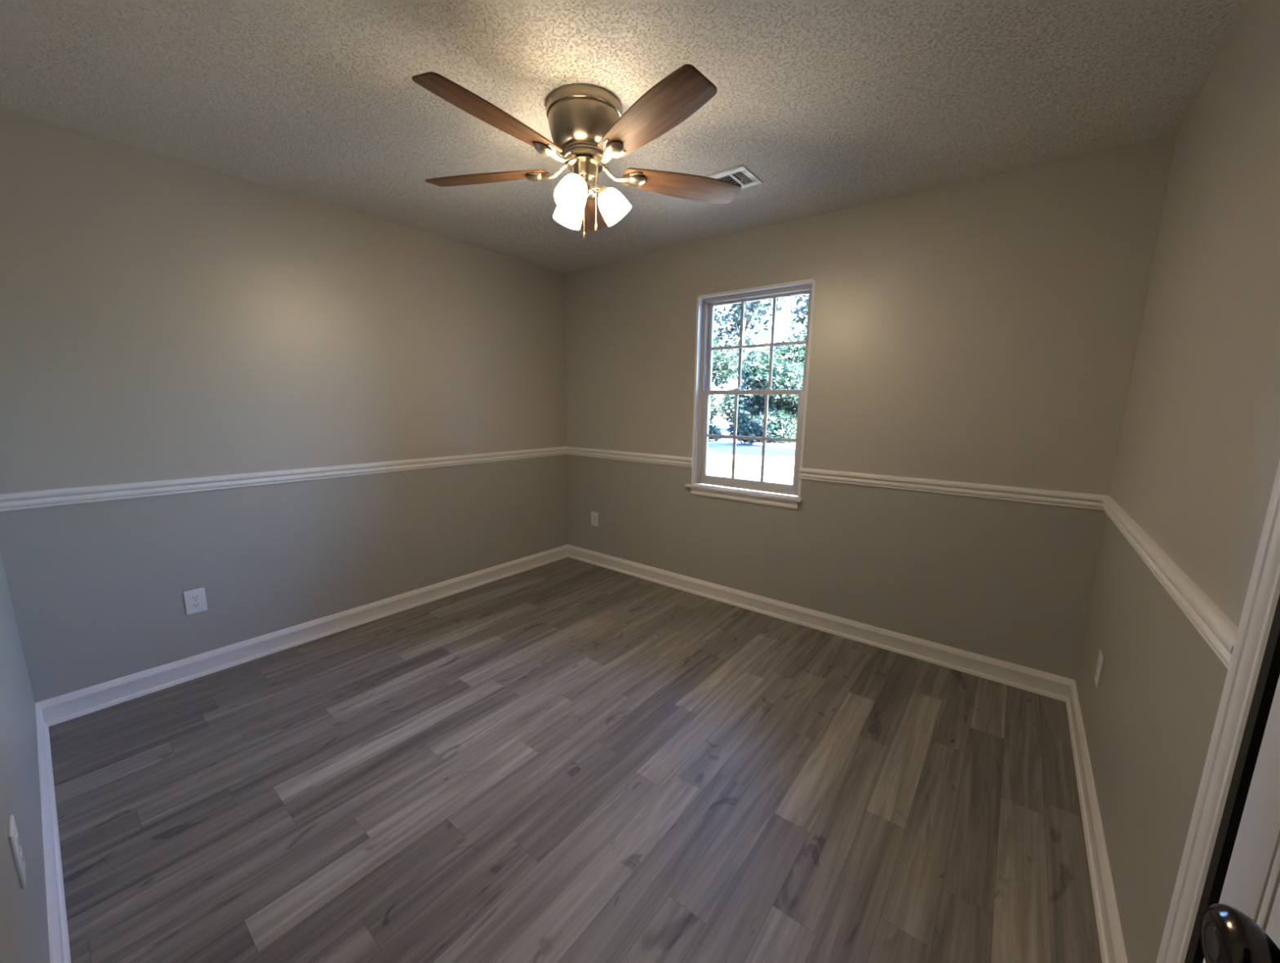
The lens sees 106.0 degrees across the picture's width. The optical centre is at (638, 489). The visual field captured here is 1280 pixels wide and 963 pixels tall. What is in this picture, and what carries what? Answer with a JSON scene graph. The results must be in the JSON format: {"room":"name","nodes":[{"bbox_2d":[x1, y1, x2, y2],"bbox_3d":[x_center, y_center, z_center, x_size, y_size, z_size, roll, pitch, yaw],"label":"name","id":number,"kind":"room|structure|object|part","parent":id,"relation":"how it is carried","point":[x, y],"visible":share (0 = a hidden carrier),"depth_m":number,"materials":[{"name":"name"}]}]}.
{"room":"empty bedroom","nodes":[
{"label":"empty bedroom","id":0,"kind":"room"},
{"bbox_2d":[0,552,50,962],"bbox_3d":[-1.206,0.019,0.734,3.460,2.440,0.120,9,13,38],"label":"wall","id":1,"kind":"structure","parent":0,"point":[24,922],"depth_m":1.17,"materials":[{"name":"grey paint"}]},
{"bbox_2d":[8,815,26,888],"bbox_3d":[-1.243,0.724,0.966,0.078,0.121,0.008,9,13,38],"label":"wall outlet","id":2,"kind":"object","parent":1,"relation":"attached to","point":[18,856],"visible":1,"depth_m":0.95,"materials":[{"name":"white plastic"}]},
{"bbox_2d":[16,833,20,850],"bbox_3d":[-1.242,0.705,0.962,0.033,0.025,0.008,9,13,38],"label":"receptacle","id":3,"kind":"object","parent":2,"relation":"attached to","point":[18,845],"depth_m":0.96,"materials":[{"name":"white plastic"}]},
{"bbox_2d":[20,849,24,867],"bbox_3d":[-1.243,0.743,0.969,0.033,0.025,0.008,9,13,38],"label":"receptacle","id":4,"kind":"object","parent":2,"relation":"attached to","point":[22,861],"depth_m":0.97,"materials":[{"name":"white plastic"}]},
{"bbox_2d":[35,702,71,962],"bbox_3d":[-1.536,1.101,1.273,2.540,0.113,0.021,9,13,38],"label":"baseboard","id":5,"kind":"structure","parent":1,"relation":"attached to","point":[59,943],"depth_m":1.40,"materials":[{"name":"white paint"}]},
{"bbox_2d":[0,107,568,702],"bbox_3d":[-1.620,-0.401,3.060,0.120,2.440,3.316,9,13,38],"label":"wall","id":6,"kind":"structure","parent":0,"point":[162,317],"depth_m":2.42,"materials":[{"name":"grey paint"}]},
{"bbox_2d":[183,587,207,615],"bbox_3d":[-2.198,0.553,2.394,0.008,0.121,0.078,9,13,38],"label":"wall outlet","id":7,"kind":"object","parent":6,"relation":"attached to","point":[195,600],"visible":1,"depth_m":2.39,"materials":[{"name":"white plastic"}]},
{"bbox_2d":[191,594,199,600],"bbox_3d":[-2.198,0.534,2.390,0.008,0.025,0.033,9,13,38],"label":"receptacle","id":8,"kind":"object","parent":7,"relation":"attached to","point":[193,597],"depth_m":2.39,"materials":[{"name":"white plastic"}]},
{"bbox_2d":[191,602,200,608],"bbox_3d":[-2.198,0.572,2.397,0.008,0.025,0.033,9,13,38],"label":"receptacle","id":9,"kind":"object","parent":7,"relation":"attached to","point":[194,605],"depth_m":2.39,"materials":[{"name":"white plastic"}]},
{"bbox_2d":[0,446,566,511],"bbox_3d":[-1.573,-0.146,3.053,0.023,0.068,3.056,9,13,38],"label":"chair rail","id":10,"kind":"object","parent":6,"relation":"attached to","point":[55,497],"visible":1,"depth_m":2.44,"materials":[{"name":"white paint"}]},
{"bbox_2d":[35,544,568,726],"bbox_3d":[-1.583,0.754,3.214,0.021,0.113,3.056,9,13,38],"label":"baseboard","id":11,"kind":"structure","parent":6,"relation":"attached to","point":[61,708],"depth_m":2.62,"materials":[{"name":"white paint"}]},
{"bbox_2d":[48,557,1102,962],"bbox_3d":[-0.669,1.155,1.629,3.680,0.100,4.720,9,13,38],"label":"floor","id":12,"kind":"structure","parent":0,"point":[567,760],"depth_m":1.70,"materials":[{"name":"grey laminate"}]},
{"bbox_2d":[0,0,1250,272],"bbox_3d":[-0.681,-1.350,1.149,3.698,0.120,4.860,9,13,38],"label":"ceiling","id":13,"kind":"structure","parent":0,"point":[833,105],"depth_m":1.64,"materials":[{"name":"white paint"}]},
{"bbox_2d":[412,63,741,239],"bbox_3d":[-0.209,-1.159,1.759,1.219,0.460,1.207,9,13,38],"label":"ceiling fan","id":14,"kind":"object","parent":13,"relation":"hanging from","point":[588,126],"visible":1,"depth_m":1.67,"materials":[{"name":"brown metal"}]},
{"bbox_3d":[-0.434,-1.141,1.480,0.141,0.006,0.490,23,21,32],"label":"blade","id":15,"kind":"part","parent":14,"relation":"part of","materials":[{"name":"brown wood"}]},
{"bbox_3d":[-0.584,-1.213,1.874,0.490,0.006,0.141,3,23,12],"label":"blade","id":16,"kind":"part","parent":14,"relation":"part of","materials":[{"name":"brown wood"}]},
{"bbox_3d":[-0.273,-1.089,1.897,0.111,0.128,0.127,-8,13,-40],"label":"lamp shade","id":17,"kind":"part","parent":14,"relation":"part of","materials":[{"name":"white glass"}]},
{"bbox_3d":[-0.236,-1.055,1.710,0.111,0.128,0.127,4,11,19],"label":"lamp shade","id":18,"kind":"part","parent":14,"relation":"part of","materials":[{"name":"white glass"}]},
{"bbox_3d":[-0.231,-1.073,1.721,0.042,0.058,0.053,4,11,19],"label":"bulb","id":19,"kind":"part","parent":14,"relation":"part of","materials":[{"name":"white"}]},
{"bbox_3d":[-0.200,-1.061,1.766,0.003,0.209,0.002,9,13,38],"label":"pull chain","id":20,"kind":"part","parent":14,"relation":"part of","materials":[{"name":"gold metal"}]},
{"bbox_3d":[-0.210,-1.264,2.181,0.141,0.006,0.490,-12,10,0],"label":"blade","id":21,"kind":"part","parent":14,"relation":"part of","materials":[{"name":"brown wood"}]},
{"bbox_3d":[-0.144,-1.123,1.816,0.076,0.042,0.048,-1,10,-11],"label":"lamp arm","id":22,"kind":"part","parent":14,"relation":"part of","materials":[{"name":"gold metal"}]},
{"bbox_3d":[-0.090,-1.076,1.835,0.127,0.128,0.111,-1,10,-11],"label":"lamp shade","id":23,"kind":"part","parent":14,"relation":"part of","materials":[{"name":"white glass"}]},
{"bbox_3d":[0.033,-1.135,1.478,0.141,0.006,0.490,9,3,-37],"label":"blade","id":24,"kind":"part","parent":14,"relation":"part of","materials":[{"name":"brown wood"}]},
{"bbox_3d":[0.173,-1.214,1.925,0.490,0.006,0.141,-3,-2,-19],"label":"blade","id":25,"kind":"part","parent":14,"relation":"part of","materials":[{"name":"brown wood"}]},
{"bbox_2d":[705,164,763,190],"bbox_3d":[0.397,-1.478,2.349,0.349,0.026,0.219,9,13,38],"label":"ceiling vent","id":26,"kind":"object","parent":13,"relation":"in","point":[741,175],"visible":0.51,"depth_m":2.26,"materials":[{"name":"white plastic"}]},
{"bbox_2d":[563,133,1177,679],"bbox_3d":[0.769,-0.399,3.199,3.460,2.440,0.140,9,13,38],"label":"wall","id":27,"kind":"structure","parent":0,"point":[986,330],"depth_m":2.54,"materials":[{"name":"grey paint"}]},
{"bbox_2d":[591,511,598,526],"bbox_3d":[-0.375,0.251,4.130,0.078,0.121,0.008,9,13,38],"label":"wall outlet","id":28,"kind":"object","parent":27,"relation":"attached to","point":[594,516],"visible":1,"depth_m":4.13,"materials":[{"name":"white plastic"}]},
{"bbox_2d":[567,544,1074,702],"bbox_3d":[0.707,0.757,3.341,3.460,0.113,0.021,9,13,38],"label":"baseboard","id":29,"kind":"structure","parent":27,"relation":"attached to","point":[1037,682],"depth_m":2.87,"materials":[{"name":"white paint"}]},
{"bbox_2d":[1075,0,1279,962],"bbox_3d":[1.189,0.019,0.880,0.120,2.440,3.316,9,13,38],"label":"wall","id":30,"kind":"structure","parent":0,"point":[1197,459],"depth_m":1.19,"materials":[{"name":"grey paint"}]},
{"bbox_2d":[1065,680,1127,962],"bbox_3d":[1.115,1.157,1.120,0.021,0.113,3.056,9,13,38],"label":"baseboard","id":31,"kind":"structure","parent":30,"relation":"attached to","point":[1112,947],"depth_m":1.47,"materials":[{"name":"white paint"}]},
{"bbox_2d":[1093,650,1104,688],"bbox_3d":[1.740,0.678,1.822,0.008,0.121,0.078,9,13,38],"label":"wall outlet","id":32,"kind":"object","parent":30,"relation":"attached to","point":[1100,659],"visible":1,"depth_m":1.80,"materials":[{"name":"white plastic"}]},
{"bbox_2d":[1102,495,1238,669],"bbox_3d":[1.532,0.171,1.469,0.023,0.068,1.739,9,13,38],"label":"chair rail","id":33,"kind":"object","parent":30,"relation":"attached to","point":[1218,631],"visible":0.8,"depth_m":1.07,"materials":[{"name":"white paint"}]},
{"bbox_2d":[1155,459,1279,962],"bbox_3d":[0.739,0.262,0.366,0.144,2.133,0.972,9,13,38],"label":"door frame","id":34,"kind":"structure","parent":30,"relation":"attached to","point":[1263,593],"depth_m":0.77,"materials":[{"name":"white paint"}]},
{"bbox_2d":[1200,675,1279,962],"bbox_3d":[0.343,0.350,0.107,0.135,2.018,0.732,7,12,32],"label":"door","id":35,"kind":"structure","parent":30,"relation":"in","point":[1244,926],"depth_m":0.39,"materials":[{"name":"grey paint"}]},
{"bbox_3d":[0.435,0.331,0.338,0.046,0.056,0.056,7,12,32],"label":"knob","id":36,"kind":"part","parent":35,"relation":"part of","materials":[{"name":"brown metal"}]},
{"label":"outside","id":37,"kind":"structure","parent":0,"visible":0},
{"bbox_2d":[702,413,795,496],"bbox_3d":[23.508,-5.332,42.606,110.000,0.300,89.400,9,13,38],"label":"ground","id":38,"kind":"structure","parent":37,"point":[779,466],"depth_m":16.46,"materials":[{"name":"grey"}]},
{"bbox_2d":[708,404,722,442],"bbox_3d":[2.768,-3.191,21.420,2.077,2.524,2.145,9,13,38],"label":"shrub","id":39,"kind":"object","parent":38,"relation":"on","point":[714,429],"visible":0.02,"depth_m":21.22,"materials":[{"name":"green plant"}]},
{"bbox_2d":[709,332,751,422],"bbox_3d":[5.123,-7.896,34.424,6.314,7.280,4.790,9,13,38],"label":"leafy tree","id":40,"kind":"object","parent":38,"relation":"on","point":[722,360],"visible":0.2,"depth_m":33.43,"materials":[{"name":"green plant"}]},
{"bbox_2d":[727,409,772,445],"bbox_3d":[4.994,-2.861,22.098,1.873,1.684,1.839,-2,10,-15],"label":"shrub","id":41,"kind":"object","parent":38,"relation":"on","point":[746,426],"visible":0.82,"depth_m":21.73,"materials":[{"name":"green plant"}]},
{"bbox_2d":[713,296,791,390],"bbox_3d":[8.959,-13.592,43.567,10.018,15.375,9.442,9,13,38],"label":"tree","id":42,"kind":"object","parent":38,"relation":"on","point":[750,308],"visible":0.23,"depth_m":42.46,"materials":[{"name":"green plant"}]},
{"bbox_2d":[741,346,804,444],"bbox_3d":[7.181,-4.710,25.010,3.768,5.432,4.624,10,14,42],"label":"leafy tree","id":43,"kind":"object","parent":38,"relation":"on","point":[782,411],"visible":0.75,"depth_m":23.77,"materials":[{"name":"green plant"}]},
{"bbox_2d":[746,335,805,431],"bbox_3d":[10.347,-6.814,31.323,6.474,6.350,4.891,9,13,38],"label":"leafy tree","id":44,"kind":"object","parent":38,"relation":"on","point":[793,353],"visible":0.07,"depth_m":30.29,"materials":[{"name":"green plant"}]},
{"bbox_2d":[787,294,808,341],"bbox_3d":[17.338,-12.320,41.096,9.962,13.919,7.110,9,13,38],"label":"tree","id":45,"kind":"object","parent":38,"relation":"on","point":[804,317],"visible":0.02,"depth_m":41.81,"materials":[{"name":"green plant"}]}
]}

